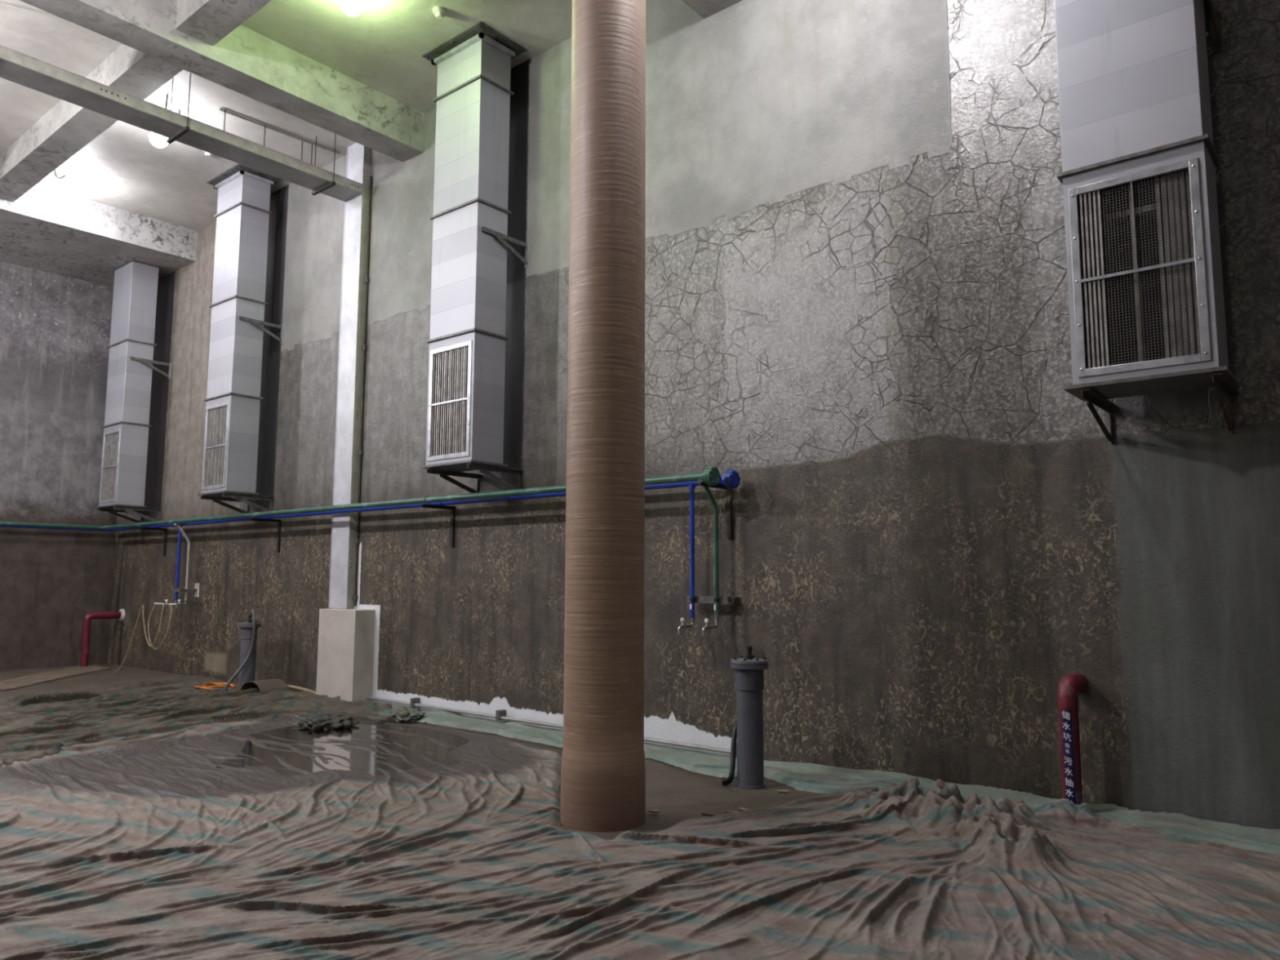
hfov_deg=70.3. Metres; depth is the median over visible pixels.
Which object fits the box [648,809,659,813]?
scrap
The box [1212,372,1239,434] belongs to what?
support bracket
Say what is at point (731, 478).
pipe
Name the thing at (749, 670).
standpipe
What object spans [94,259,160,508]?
ventilation duct
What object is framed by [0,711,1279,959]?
tarpaulin
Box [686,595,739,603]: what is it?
bracket
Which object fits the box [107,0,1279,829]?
wall
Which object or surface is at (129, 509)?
support bracket
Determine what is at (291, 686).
pipe
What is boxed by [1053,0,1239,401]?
ventilation duct
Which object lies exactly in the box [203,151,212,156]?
smoke detector
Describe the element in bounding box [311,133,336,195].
hanger
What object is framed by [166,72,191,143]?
hanger
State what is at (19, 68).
overhead trunking
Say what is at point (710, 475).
pipe
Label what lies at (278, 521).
support
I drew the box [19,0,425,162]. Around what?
beam
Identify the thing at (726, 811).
scrap
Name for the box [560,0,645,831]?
round column
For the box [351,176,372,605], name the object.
conduit
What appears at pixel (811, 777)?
tarpaulin
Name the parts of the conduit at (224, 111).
rod, rod, rod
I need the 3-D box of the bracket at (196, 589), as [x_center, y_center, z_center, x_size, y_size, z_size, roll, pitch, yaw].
[-7.470,1.812,14.968,0.260,0.230,0.309,-5,-8,39]
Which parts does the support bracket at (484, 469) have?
arm, wall leg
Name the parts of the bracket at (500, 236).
arm, wall leg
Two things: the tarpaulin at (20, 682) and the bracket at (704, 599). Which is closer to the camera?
the bracket at (704, 599)
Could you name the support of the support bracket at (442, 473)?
attached to the wall at (857, 311)
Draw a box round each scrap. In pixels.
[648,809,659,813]
[724,810,737,813]
[738,807,749,810]
[777,790,788,792]
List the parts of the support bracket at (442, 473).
arm, wall leg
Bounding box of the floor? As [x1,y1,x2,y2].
[0,663,826,839]
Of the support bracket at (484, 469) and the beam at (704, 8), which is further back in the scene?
the support bracket at (484, 469)
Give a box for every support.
[137,521,168,555]
[249,511,281,552]
[422,496,456,546]
[699,475,732,538]
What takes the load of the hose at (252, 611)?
attached to the standpipe at (246, 673)
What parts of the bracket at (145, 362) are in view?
arm, wall leg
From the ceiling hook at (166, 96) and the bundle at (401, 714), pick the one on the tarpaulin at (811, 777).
the bundle at (401, 714)
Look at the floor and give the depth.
7.32 m
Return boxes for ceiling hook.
[53,169,65,178]
[164,94,180,113]
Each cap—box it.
[706,466,719,485]
[726,470,739,488]
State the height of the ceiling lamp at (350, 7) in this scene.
0.348 m
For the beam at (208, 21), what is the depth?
9.40 m
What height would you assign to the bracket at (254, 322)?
0.290 m
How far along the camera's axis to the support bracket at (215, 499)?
13.89 m
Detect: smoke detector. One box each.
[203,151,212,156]
[432,6,445,18]
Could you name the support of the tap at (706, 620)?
on the pipe at (710, 475)
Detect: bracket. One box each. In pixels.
[97,507,142,522]
[113,506,160,521]
[129,356,170,378]
[173,582,199,597]
[200,495,251,513]
[222,493,274,511]
[240,315,284,344]
[426,468,482,493]
[466,463,523,489]
[481,226,529,267]
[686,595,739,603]
[1080,388,1118,444]
[1203,0,1222,53]
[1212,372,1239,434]
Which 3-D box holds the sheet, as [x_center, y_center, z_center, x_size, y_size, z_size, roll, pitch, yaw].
[-5.182,2.855,12.559,0.600,0.186,0.400,-5,-8,39]
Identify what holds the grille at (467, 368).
attached to the ventilation duct at (467, 340)
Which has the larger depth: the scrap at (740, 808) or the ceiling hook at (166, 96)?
the ceiling hook at (166, 96)
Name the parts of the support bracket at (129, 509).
arm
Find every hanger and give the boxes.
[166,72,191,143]
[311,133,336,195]
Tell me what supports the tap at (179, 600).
on the pipe at (710, 475)
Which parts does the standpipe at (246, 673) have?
lid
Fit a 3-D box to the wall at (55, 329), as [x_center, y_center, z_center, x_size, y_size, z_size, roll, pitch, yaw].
[-14.170,-0.931,12.768,0.300,7.740,13.300,-5,-8,39]
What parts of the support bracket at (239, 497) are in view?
arm, wall leg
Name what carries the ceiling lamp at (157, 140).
attached to the ceiling
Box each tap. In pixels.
[161,599,177,608]
[175,599,186,608]
[677,617,694,634]
[702,618,719,635]
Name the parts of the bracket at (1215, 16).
arm, wall leg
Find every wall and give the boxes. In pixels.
[0,261,117,670]
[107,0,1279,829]
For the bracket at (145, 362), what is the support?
attached to the wall at (857, 311)
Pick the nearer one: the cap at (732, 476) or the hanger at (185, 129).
the cap at (732, 476)
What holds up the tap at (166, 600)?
on the pipe at (731, 478)
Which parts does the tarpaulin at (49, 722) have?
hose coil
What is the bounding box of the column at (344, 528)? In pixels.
[328,142,371,608]
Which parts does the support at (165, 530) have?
arm, wall leg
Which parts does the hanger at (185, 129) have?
rod, rod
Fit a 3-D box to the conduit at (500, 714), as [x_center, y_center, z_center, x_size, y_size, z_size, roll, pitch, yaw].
[-1.266,2.576,9.847,5.690,0.105,0.099,-5,-8,39]
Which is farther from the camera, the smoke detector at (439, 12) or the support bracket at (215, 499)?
the support bracket at (215, 499)
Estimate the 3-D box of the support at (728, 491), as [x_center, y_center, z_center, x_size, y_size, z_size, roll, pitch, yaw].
[0.689,0.228,8.240,0.065,0.587,0.469,-5,-8,39]
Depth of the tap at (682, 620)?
8.25 m
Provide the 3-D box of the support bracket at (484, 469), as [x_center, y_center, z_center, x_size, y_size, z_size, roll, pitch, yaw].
[-1.577,-0.011,9.981,0.073,0.265,0.782,-5,-8,39]
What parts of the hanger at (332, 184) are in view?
rod, rod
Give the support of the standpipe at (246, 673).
on the floor
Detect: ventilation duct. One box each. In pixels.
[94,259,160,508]
[196,163,283,497]
[419,21,527,471]
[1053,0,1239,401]
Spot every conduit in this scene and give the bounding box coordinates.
[219,108,339,164]
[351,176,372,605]
[367,696,737,755]
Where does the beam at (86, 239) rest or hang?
attached to the wall at (55, 329)
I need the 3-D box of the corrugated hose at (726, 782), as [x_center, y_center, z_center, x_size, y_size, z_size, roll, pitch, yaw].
[0.728,2.157,7.155,0.095,0.461,0.225,-5,-8,39]
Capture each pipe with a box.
[0,466,720,635]
[0,470,740,634]
[80,608,124,666]
[287,684,315,694]
[1057,672,1087,804]
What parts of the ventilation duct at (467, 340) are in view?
plate, ceiling plate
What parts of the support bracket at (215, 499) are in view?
arm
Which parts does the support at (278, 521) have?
arm, wall leg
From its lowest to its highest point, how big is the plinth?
1.200 m
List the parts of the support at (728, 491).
arm, wall leg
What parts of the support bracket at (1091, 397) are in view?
arm, wall leg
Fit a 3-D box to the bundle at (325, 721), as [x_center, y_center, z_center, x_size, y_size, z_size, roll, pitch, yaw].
[-3.381,2.595,9.817,0.794,0.149,0.615,-5,-8,39]
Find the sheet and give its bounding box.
[240,678,288,694]
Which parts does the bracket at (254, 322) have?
arm, wall leg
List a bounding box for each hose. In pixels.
[114,604,172,673]
[223,609,255,690]
[721,722,737,785]
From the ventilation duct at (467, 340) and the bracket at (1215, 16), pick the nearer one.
the bracket at (1215, 16)
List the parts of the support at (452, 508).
arm, wall leg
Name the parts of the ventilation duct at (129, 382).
plate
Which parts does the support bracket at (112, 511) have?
arm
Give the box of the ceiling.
[0,0,572,231]
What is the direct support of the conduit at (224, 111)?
attached to the ceiling
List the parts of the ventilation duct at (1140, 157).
plate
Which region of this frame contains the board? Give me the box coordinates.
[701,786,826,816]
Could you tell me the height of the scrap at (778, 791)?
0.014 m
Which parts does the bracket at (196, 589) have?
wall plate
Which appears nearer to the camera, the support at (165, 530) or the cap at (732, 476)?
the cap at (732, 476)
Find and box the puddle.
[216,724,468,775]
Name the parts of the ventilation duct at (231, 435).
plate, ceiling plate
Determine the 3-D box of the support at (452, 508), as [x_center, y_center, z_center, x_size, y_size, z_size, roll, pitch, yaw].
[-2.391,0.496,10.777,0.065,0.587,0.469,-5,-8,39]
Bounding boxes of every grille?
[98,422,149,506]
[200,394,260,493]
[426,330,505,465]
[1062,140,1228,384]
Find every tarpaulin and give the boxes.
[0,664,110,690]
[0,673,395,768]
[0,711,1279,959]
[376,702,1279,856]
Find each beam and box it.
[0,44,182,202]
[0,184,198,287]
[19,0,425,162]
[175,0,271,45]
[681,0,742,18]
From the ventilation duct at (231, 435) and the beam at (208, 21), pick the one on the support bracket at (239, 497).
the ventilation duct at (231, 435)
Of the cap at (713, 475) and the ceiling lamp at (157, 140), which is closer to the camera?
the cap at (713, 475)
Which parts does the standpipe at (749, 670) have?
lid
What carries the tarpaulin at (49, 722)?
on the floor
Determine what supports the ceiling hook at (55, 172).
attached to the ceiling
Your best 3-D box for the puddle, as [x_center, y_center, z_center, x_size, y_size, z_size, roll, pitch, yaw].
[-2.832,2.510,8.552,2.945,0.001,2.387,-5,-8,39]
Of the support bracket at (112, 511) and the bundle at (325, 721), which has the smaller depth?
the bundle at (325, 721)
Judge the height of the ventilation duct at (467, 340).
4.903 m
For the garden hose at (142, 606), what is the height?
1.169 m
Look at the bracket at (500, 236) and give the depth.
10.35 m
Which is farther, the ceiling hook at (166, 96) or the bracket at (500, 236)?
the ceiling hook at (166, 96)
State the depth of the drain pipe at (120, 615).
16.36 m
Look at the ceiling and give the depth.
11.22 m
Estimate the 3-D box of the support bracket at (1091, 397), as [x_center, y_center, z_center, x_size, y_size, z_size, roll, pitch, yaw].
[3.104,-0.418,6.124,0.073,0.265,0.782,-5,-8,39]
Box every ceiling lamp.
[149,132,168,147]
[340,0,363,16]
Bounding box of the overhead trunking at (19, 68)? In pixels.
[0,44,362,201]
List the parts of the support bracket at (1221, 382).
arm, wall leg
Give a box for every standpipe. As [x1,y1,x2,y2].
[238,614,261,688]
[730,645,768,789]
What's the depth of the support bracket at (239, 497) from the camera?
13.49 m
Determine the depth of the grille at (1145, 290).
5.78 m
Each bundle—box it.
[297,712,359,730]
[375,706,425,723]
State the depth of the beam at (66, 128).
11.82 m
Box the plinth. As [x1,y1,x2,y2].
[315,608,375,702]
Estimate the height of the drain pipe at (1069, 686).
0.955 m

